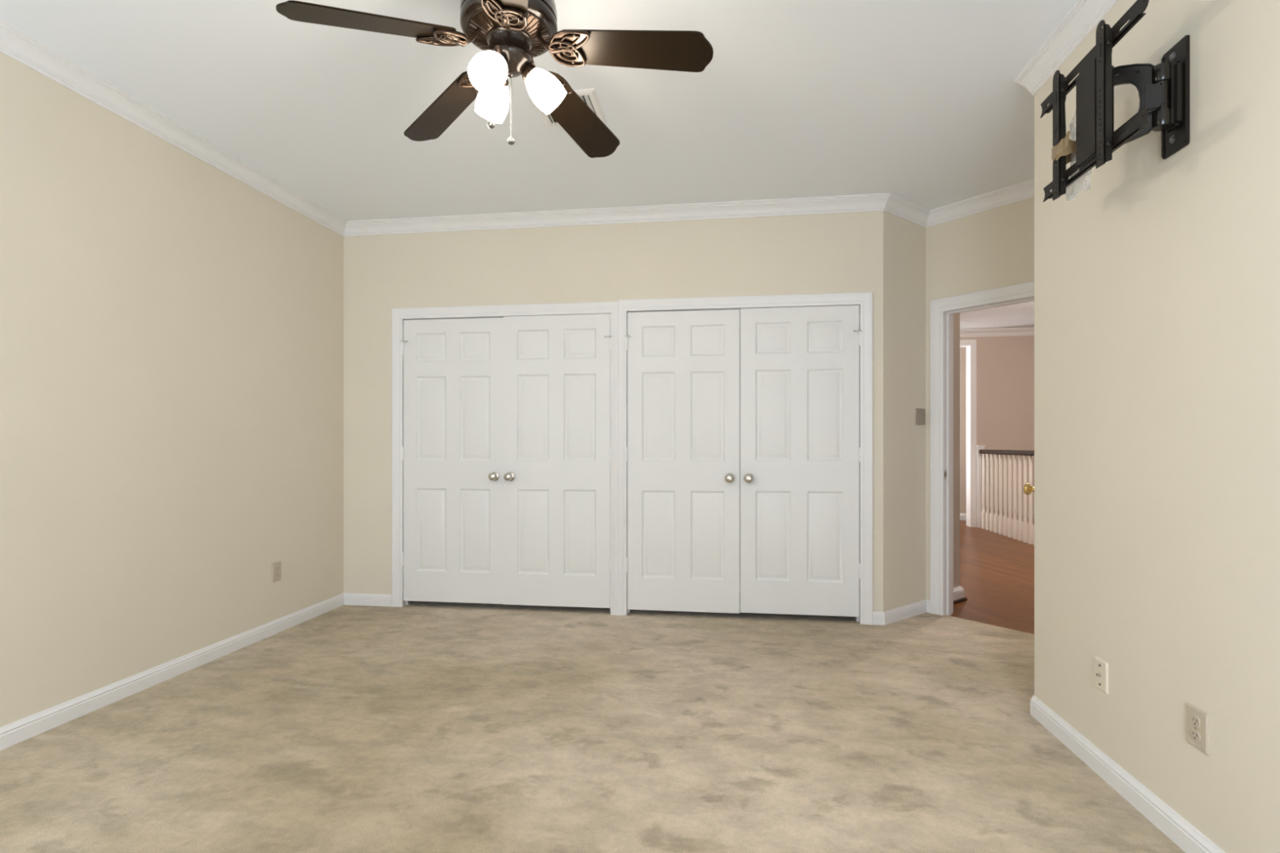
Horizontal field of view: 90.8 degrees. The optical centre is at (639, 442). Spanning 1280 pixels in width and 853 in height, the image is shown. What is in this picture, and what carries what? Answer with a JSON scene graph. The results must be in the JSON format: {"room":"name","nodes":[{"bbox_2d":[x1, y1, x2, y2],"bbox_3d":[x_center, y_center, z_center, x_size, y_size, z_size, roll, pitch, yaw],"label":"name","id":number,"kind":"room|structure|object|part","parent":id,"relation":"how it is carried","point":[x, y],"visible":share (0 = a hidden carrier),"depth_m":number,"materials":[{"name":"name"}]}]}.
{"room":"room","nodes":[
{"label":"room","id":0,"kind":"room"},
{"bbox_2d":[0,52,343,727],"bbox_3d":[-2.498,-0.188,2.133,0.120,2.775,5.029,0,0,8],"label":"wall","id":1,"kind":"structure","parent":0,"point":[171,329],"depth_m":2.94,"materials":[{"name":"beige paint"}]},
{"bbox_2d":[0,592,344,750],"bbox_3d":[-2.431,1.109,2.124,0.014,0.081,4.789,0,0,8],"label":"baseboard","id":2,"kind":"structure","parent":1,"relation":"attached to","point":[13,733],"depth_m":2.95,"materials":[{"name":"white wood"}]},
{"bbox_2d":[0,18,346,236],"bbox_3d":[-2.405,-1.512,2.121,0.066,0.086,4.789,0,0,8],"label":"crown molding","id":3,"kind":"structure","parent":1,"relation":"attached to","point":[15,44],"depth_m":2.93,"materials":[{"name":"white wood"}]},
{"bbox_2d":[271,560,281,582],"bbox_3d":[-2.201,0.781,3.826,0.008,0.116,0.078,0,0,8],"label":"electrical outlet","id":4,"kind":"object","parent":1,"relation":"attached to","point":[276,566],"visible":1,"depth_m":3.82,"materials":[{"name":"beige plastic"}]},
{"bbox_2d":[0,0,1077,328],"bbox_3d":[1.855,-1.605,5.262,7.754,0.100,12.270,0,0,8],"label":"ceiling","id":5,"kind":"structure","parent":0,"point":[921,103],"depth_m":2.87,"materials":[{"name":"white paint"}]},
{"bbox_2d":[275,0,713,158],"bbox_3d":[-0.370,-1.276,2.034,1.207,0.558,1.254,0,0,8],"label":"ceiling fan","id":6,"kind":"object","parent":5,"relation":"hanging from","point":[509,33],"visible":1,"depth_m":1.99,"materials":[{"name":"brown wood"}]},
{"bbox_3d":[-0.793,-1.234,1.853,0.480,0.096,0.144,0,0,-27],"label":"blade","id":7,"kind":"part","parent":6,"relation":"part of","materials":[{"name":"brown wood"}]},
{"bbox_3d":[-0.719,-1.234,2.337,0.480,0.096,0.144,0,0,45],"label":"blade","id":8,"kind":"part","parent":6,"relation":"part of","materials":[{"name":"brown wood"}]},
{"bbox_3d":[-0.607,-1.257,1.964,0.142,0.039,0.115,0,0,42],"label":"plate","id":9,"kind":"part","parent":6,"relation":"part of","materials":[{"name":"brown metal"}]},
{"bbox_3d":[-0.555,-1.257,2.194,0.115,0.039,0.142,0,0,24],"label":"plate","id":10,"kind":"part","parent":6,"relation":"part of","materials":[{"name":"brown metal"}]},
{"bbox_3d":[-0.462,-1.139,1.932,0.108,0.136,0.136,0,0,8],"label":"lamp shade","id":11,"kind":"part","parent":6,"relation":"part of","materials":[{"name":"white glass"}]},
{"bbox_3d":[-0.458,-1.153,1.946,0.047,0.076,0.076,0,0,8],"label":"light bulb","id":12,"kind":"part","parent":6,"relation":"part of","materials":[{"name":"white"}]},
{"bbox_3d":[-0.490,-1.156,2.080,0.004,0.188,0.004,0,0,8],"label":"pull chain","id":13,"kind":"part","parent":6,"relation":"part of","materials":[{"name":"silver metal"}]},
{"bbox_3d":[-0.500,-1.153,2.140,0.125,0.137,0.123,0,0,8],"label":"lamp shade","id":14,"kind":"part","parent":6,"relation":"part of","materials":[{"name":"white glass"}]},
{"bbox_3d":[-0.404,-1.257,1.845,0.142,0.039,0.115,0,0,-30],"label":"plate","id":15,"kind":"part","parent":6,"relation":"part of","materials":[{"name":"brown metal"}]},
{"bbox_3d":[-0.431,-1.129,2.110,0.004,0.213,0.004,0,0,8],"label":"pull chain","id":16,"kind":"part","parent":6,"relation":"part of","materials":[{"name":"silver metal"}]},
{"bbox_3d":[-0.355,-1.234,1.633,0.144,0.096,0.480,0,0,-9],"label":"blade","id":17,"kind":"part","parent":6,"relation":"part of","materials":[{"name":"brown wood"}]},
{"bbox_3d":[-0.309,-1.160,2.087,0.134,0.135,0.116,0,0,8],"label":"lamp shade","id":18,"kind":"part","parent":6,"relation":"part of","materials":[{"name":"white glass"}]},
{"bbox_3d":[-0.321,-1.257,2.217,0.140,0.039,0.117,0,0,8],"label":"plate","id":19,"kind":"part","parent":6,"relation":"part of","materials":[{"name":"brown metal"}]},
{"bbox_3d":[-0.219,-1.257,2.008,0.139,0.039,0.124,0,0,8],"label":"plate","id":20,"kind":"part","parent":6,"relation":"part of","materials":[{"name":"brown metal"}]},
{"bbox_3d":[-0.235,-1.234,2.417,0.144,0.096,0.480,0,0,27],"label":"blade","id":21,"kind":"part","parent":6,"relation":"part of","materials":[{"name":"brown wood"}]},
{"bbox_3d":[-0.011,-1.234,1.978,0.479,0.096,0.144,0,0,8],"label":"blade","id":22,"kind":"part","parent":6,"relation":"part of","materials":[{"name":"brown wood"}]},
{"bbox_2d":[535,88,606,126],"bbox_3d":[-0.328,-1.546,2.932,0.295,0.018,0.290,0,0,8],"label":"ceiling vent","id":23,"kind":"object","parent":5,"relation":"in","point":[589,97],"visible":0.23,"depth_m":2.90,"materials":[{"name":"white metal"}]},
{"bbox_2d":[0,520,1185,852],"bbox_3d":[1.079,1.200,5.383,6.324,0.100,12.240,0,0,8],"label":"floor","id":24,"kind":"structure","parent":0,"point":[344,728],"depth_m":2.40,"materials":[{"name":"beige carpet"}]},
{"bbox_2d":[976,444,1034,546],"bbox_3d":[4.445,0.557,6.986,0.110,1.205,3.450,0,0,8],"label":"stair railing","id":25,"kind":"object","parent":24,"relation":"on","point":[987,492],"visible":0.41,"depth_m":7.88,"materials":[{"name":"white wood"}]},
{"bbox_3d":[4.448,0.117,7.011,0.060,0.057,3.300,0,0,8],"label":"handrail","id":26,"kind":"part","parent":25,"relation":"part of","materials":[{"name":"brown wood"}]},
{"bbox_2d":[343,211,883,611],"bbox_3d":[-0.278,-0.188,4.307,3.688,2.775,0.120,0,0,8],"label":"wall","id":27,"kind":"structure","parent":0,"point":[833,252],"depth_m":4.29,"materials":[{"name":"beige paint"}]},
{"bbox_2d":[343,592,391,606],"bbox_3d":[-1.928,1.109,4.465,0.374,0.081,0.014,0,0,8],"label":"baseboard","id":28,"kind":"structure","parent":27,"relation":"attached to","point":[358,599],"depth_m":4.46,"materials":[{"name":"white wood"}]},
{"bbox_2d":[400,317,503,604],"bbox_3d":[-1.312,0.123,4.381,0.744,1.974,0.100,0,0,8],"label":"door","id":29,"kind":"structure","parent":27,"relation":"in","point":[452,450],"depth_m":4.40,"materials":[{"name":"white paint"}]},
{"bbox_3d":[-1.006,0.231,4.322,0.064,0.064,0.065,0,0,8],"label":"knob","id":30,"kind":"part","parent":29,"relation":"part of","materials":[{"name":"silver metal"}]},
{"bbox_2d":[503,313,612,608],"bbox_3d":[-0.564,0.121,4.272,0.760,1.978,0.104,0,0,8],"label":"door","id":31,"kind":"structure","parent":27,"relation":"in","point":[557,368],"depth_m":4.29,"materials":[{"name":"white paint"}]},
{"bbox_3d":[-0.894,0.231,4.298,0.064,0.064,0.065,0,0,8],"label":"knob","id":32,"kind":"part","parent":31,"relation":"part of","materials":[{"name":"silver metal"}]},
{"bbox_2d":[343,193,890,236],"bbox_3d":[-0.277,-1.512,4.212,3.716,0.086,0.066,0,0,8],"label":"crown molding","id":33,"kind":"structure","parent":27,"relation":"attached to","point":[877,202],"depth_m":4.19,"materials":[{"name":"white wood"}]},
{"bbox_2d":[391,292,872,625],"bbox_3d":[-0.127,0.098,4.276,3.246,2.104,0.140,0,0,8],"label":"door frame","id":34,"kind":"structure","parent":27,"relation":"attached to","point":[864,300],"depth_m":4.21,"materials":[{"name":"white wood"}]},
{"bbox_2d":[626,309,739,613],"bbox_3d":[0.275,0.120,4.160,0.757,1.987,0.100,0,0,8],"label":"door","id":35,"kind":"structure","parent":27,"relation":"in","point":[683,447],"depth_m":4.17,"materials":[{"name":"white paint"}]},
{"bbox_3d":[0.582,0.231,4.100,0.064,0.064,0.064,0,0,8],"label":"knob","id":36,"kind":"part","parent":35,"relation":"part of","materials":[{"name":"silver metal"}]},
{"bbox_2d":[740,305,862,617],"bbox_3d":[1.032,0.116,4.056,0.764,1.985,0.100,0,0,8],"label":"door","id":37,"kind":"structure","parent":27,"relation":"in","point":[800,449],"depth_m":4.07,"materials":[{"name":"white paint"}]},
{"bbox_3d":[0.705,0.231,4.083,0.064,0.064,0.064,0,0,8],"label":"knob","id":38,"kind":"part","parent":37,"relation":"part of","materials":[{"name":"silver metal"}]},
{"bbox_2d":[872,611,884,625],"bbox_3d":[1.509,1.109,3.994,0.073,0.081,0.014,0,0,8],"label":"baseboard","id":39,"kind":"structure","parent":27,"relation":"attached to","point":[878,617],"depth_m":3.99,"materials":[{"name":"white wood"}]},
{"bbox_2d":[883,211,925,611],"bbox_3d":[1.719,-0.188,4.189,0.516,2.775,0.090,0,0,-37],"label":"wall","id":40,"kind":"structure","parent":0,"point":[904,240],"depth_m":4.14,"materials":[{"name":"beige paint"}]},
{"bbox_2d":[883,600,926,625],"bbox_3d":[1.748,1.109,4.146,0.522,0.081,0.014,0,0,-37],"label":"baseboard","id":41,"kind":"structure","parent":40,"relation":"attached to","point":[895,615],"depth_m":4.13,"materials":[{"name":"white wood"}]},
{"bbox_2d":[883,193,930,227],"bbox_3d":[1.756,-1.512,4.118,0.544,0.086,0.066,0,0,-37],"label":"crown molding","id":42,"kind":"structure","parent":40,"relation":"attached to","point":[896,206],"depth_m":4.10,"materials":[{"name":"white wood"}]},
{"bbox_2d":[915,408,925,425],"bbox_3d":[1.899,-0.177,4.259,0.118,0.112,0.016,0,0,-37],"label":"light switch","id":43,"kind":"object","parent":40,"relation":"attached to","point":[920,412],"visible":1,"depth_m":4.25,"materials":[{"name":"beige plastic"}]},
{"bbox_2d":[953,313,959,587],"bbox_3d":[1.924,-0.188,4.896,0.425,2.775,0.900,0,0,-37],"label":"wall","id":44,"kind":"structure","parent":0,"point":[957,316],"depth_m":4.63,"materials":[{"name":"paint"}]},
{"bbox_2d":[953,586,964,600],"bbox_3d":[1.940,1.109,4.894,0.447,0.101,0.922,0,0,-37],"label":"baseboard","id":45,"kind":"structure","parent":44,"relation":"attached to","point":[958,593],"depth_m":4.62,"materials":[{"name":"white wood"}]},
{"bbox_2d":[953,597,967,604],"bbox_3d":[1.950,1.150,4.893,0.463,0.020,0.938,0,0,-37],"label":"trim","id":46,"kind":"structure","parent":44,"relation":"attached to","point":[962,599],"depth_m":4.60,"materials":[{"name":"brown wood"}]},
{"bbox_2d":[960,346,966,521],"bbox_3d":[4.124,-0.225,9.654,4.350,2.850,0.150,0,0,8],"label":"wall","id":47,"kind":"structure","parent":0,"point":[962,349],"depth_m":9.48,"materials":[{"name":"paint"}]},
{"bbox_2d":[960,513,966,519],"bbox_3d":[4.098,1.109,9.571,4.080,0.101,0.022,0,0,8],"label":"baseboard","id":48,"kind":"structure","parent":47,"relation":"attached to","point":[962,516],"depth_m":9.46,"materials":[{"name":"white wood"}]},
{"bbox_2d":[925,197,1034,599],"bbox_3d":[2.434,-0.188,3.774,0.120,2.775,1.435,0,0,-37],"label":"wall","id":49,"kind":"structure","parent":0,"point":[993,248],"depth_m":4.07,"materials":[{"name":"beige paint"}]},
{"bbox_2d":[925,599,929,613],"bbox_3d":[1.957,1.109,4.290,0.014,0.081,0.036,0,0,-37],"label":"baseboard","id":50,"kind":"structure","parent":49,"relation":"attached to","point":[927,601],"depth_m":4.28,"materials":[{"name":"white wood"}]},
{"bbox_2d":[926,178,1034,227],"bbox_3d":[2.269,-1.512,3.837,0.066,0.086,1.135,0,0,-37],"label":"crown molding","id":51,"kind":"structure","parent":49,"relation":"attached to","point":[1024,190],"depth_m":3.98,"materials":[{"name":"white wood"}]},
{"bbox_2d":[929,280,1034,615],"bbox_3d":[2.323,0.103,3.920,0.159,2.134,0.996,0,0,-37],"label":"door frame","id":52,"kind":"structure","parent":49,"relation":"attached to","point":[937,307],"depth_m":4.23,"materials":[{"name":"white wood"}]},
{"bbox_3d":[2.042,0.211,4.220,0.036,0.058,0.003,0,0,-37],"label":"strike plate","id":53,"kind":"part","parent":52,"relation":"part of","materials":[{"name":"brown metal"}]},
{"bbox_2d":[960,335,1034,525],"bbox_3d":[4.065,1.188,8.855,4.250,5.525,0.150,0,0,8],"label":"wall","id":54,"kind":"structure","parent":0,"point":[1005,365],"depth_m":8.65,"materials":[{"name":"paint"}]},
{"bbox_2d":[960,339,976,527],"bbox_3d":[4.032,-0.133,8.850,1.235,2.585,0.170,0,0,8],"label":"door frame","id":55,"kind":"structure","parent":54,"relation":"attached to","point":[972,343],"depth_m":8.70,"materials":[{"name":"white wood"}]},
{"bbox_2d":[960,327,1034,337],"bbox_3d":[3.995,-1.511,8.750,4.100,0.099,0.076,0,0,8],"label":"crown molding","id":56,"kind":"structure","parent":54,"relation":"attached to","point":[1024,331],"depth_m":8.63,"materials":[{"name":"white wood"}]},
{"bbox_2d":[1023,483,1034,494],"bbox_3d":[2.190,0.136,3.316,0.164,2.005,0.812,0,0,43],"label":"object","id":57,"kind":"structure","parent":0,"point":[1028,488],"depth_m":3.10,"materials":[{"name":"gold metal"}]},
{"bbox_2d":[1034,0,1279,852],"bbox_3d":[1.482,-0.188,0.872,0.120,2.775,3.610,0,0,8],"label":"wall","id":58,"kind":"structure","parent":0,"point":[1157,286],"depth_m":1.83,"materials":[{"name":"beige paint"}]},
{"bbox_2d":[1014,0,1118,96],"bbox_3d":[1.400,-1.512,0.958,0.066,0.086,3.518,0,0,8],"label":"crown molding","id":59,"kind":"structure","parent":58,"relation":"attached to","point":[1084,15],"depth_m":2.38,"materials":[{"name":"white"}]},
{"bbox_2d":[1094,656,1108,694],"bbox_3d":[1.594,0.805,2.190,0.016,0.107,0.076,0,0,8],"label":"cable wall plate","id":60,"kind":"object","parent":58,"relation":"attached to","point":[1101,667],"visible":1,"depth_m":2.18,"materials":[{"name":"beige plastic"}]},
{"bbox_2d":[1040,0,1190,202],"bbox_3d":[1.447,-0.999,1.904,0.230,0.416,0.566,0,0,8],"label":"mount","id":61,"kind":"object","parent":58,"relation":"attached to","point":[1163,88],"depth_m":1.81,"materials":[{"name":"black metal"}]},
{"bbox_2d":[1051,125,1086,200],"bbox_3d":[1.379,-0.927,2.024,0.077,0.279,0.147,0,0,8],"label":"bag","id":62,"kind":"object","parent":61,"relation":"attached to","point":[1066,147],"visible":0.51,"depth_m":2.02,"materials":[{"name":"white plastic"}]},
{"bbox_3d":[1.359,-0.999,1.874,0.032,0.302,0.169,0,0,8],"label":"head plate","id":63,"kind":"part","parent":61,"relation":"part of","materials":[{"name":"black metal"}]},
{"bbox_3d":[1.362,-1.154,1.916,0.014,0.046,0.566,0,0,8],"label":"rail","id":64,"kind":"part","parent":61,"relation":"part of","materials":[{"name":"black metal"}]},
{"bbox_3d":[1.361,-0.854,1.909,0.014,0.046,0.542,0,0,8],"label":"rail","id":65,"kind":"part","parent":61,"relation":"part of","materials":[{"name":"black metal"}]},
{"bbox_3d":[1.445,-0.995,1.853,0.148,0.239,0.021,0,0,37],"label":"swing arm","id":66,"kind":"part","parent":61,"relation":"part of","materials":[{"name":"black plastic"}]},
{"bbox_3d":[1.473,-0.991,1.812,0.050,0.083,0.020,0,0,37],"label":"arm","id":67,"kind":"part","parent":61,"relation":"part of","materials":[{"name":"black plastic"}]},
{"bbox_3d":[1.547,-0.995,1.825,0.011,0.310,0.104,0,0,8],"label":"wall plate","id":68,"kind":"part","parent":61,"relation":"part of","materials":[{"name":"black metal"}]},
{"bbox_2d":[1030,695,1225,852],"bbox_3d":[1.424,1.109,0.943,0.014,0.081,3.496,0,0,8],"label":"baseboard","id":69,"kind":"structure","parent":58,"relation":"attached to","point":[1178,829],"depth_m":2.03,"materials":[{"name":"white wood"}]},
{"bbox_2d":[1186,702,1209,755],"bbox_3d":[1.537,0.788,1.742,0.008,0.112,0.084,0,0,8],"label":"electrical outlet","id":70,"kind":"object","parent":58,"relation":"attached to","point":[1197,721],"visible":1,"depth_m":1.73,"materials":[{"name":"beige plastic"}]},
{"bbox_2d":[1190,728,1199,742],"bbox_3d":[1.535,0.807,1.743,0.005,0.028,0.034,0,0,8],"label":"receptacle","id":71,"kind":"object","parent":70,"relation":"attached to","point":[1194,733],"depth_m":1.74,"materials":[{"name":"beige plastic"}]},
{"bbox_2d":[1190,714,1199,727],"bbox_3d":[1.535,0.768,1.743,0.005,0.028,0.034,0,0,8],"label":"receptacle","id":72,"kind":"object","parent":70,"relation":"attached to","point":[1194,718],"depth_m":1.74,"materials":[{"name":"beige plastic"}]},
{"bbox_3d":[2.189,-0.188,2.989,0.946,2.775,0.946,0,0,8],"label":"wall","id":73,"kind":"structure","parent":0,"visible":0},
{"bbox_2d":[1015,82,1034,97],"bbox_3d":[2.122,-1.512,3.055,1.246,0.086,0.066,0,0,-37],"label":"crown molding","id":74,"kind":"structure","parent":73,"relation":"attached to","point":[1024,88],"depth_m":2.73,"materials":[{"name":"white"}]}
]}

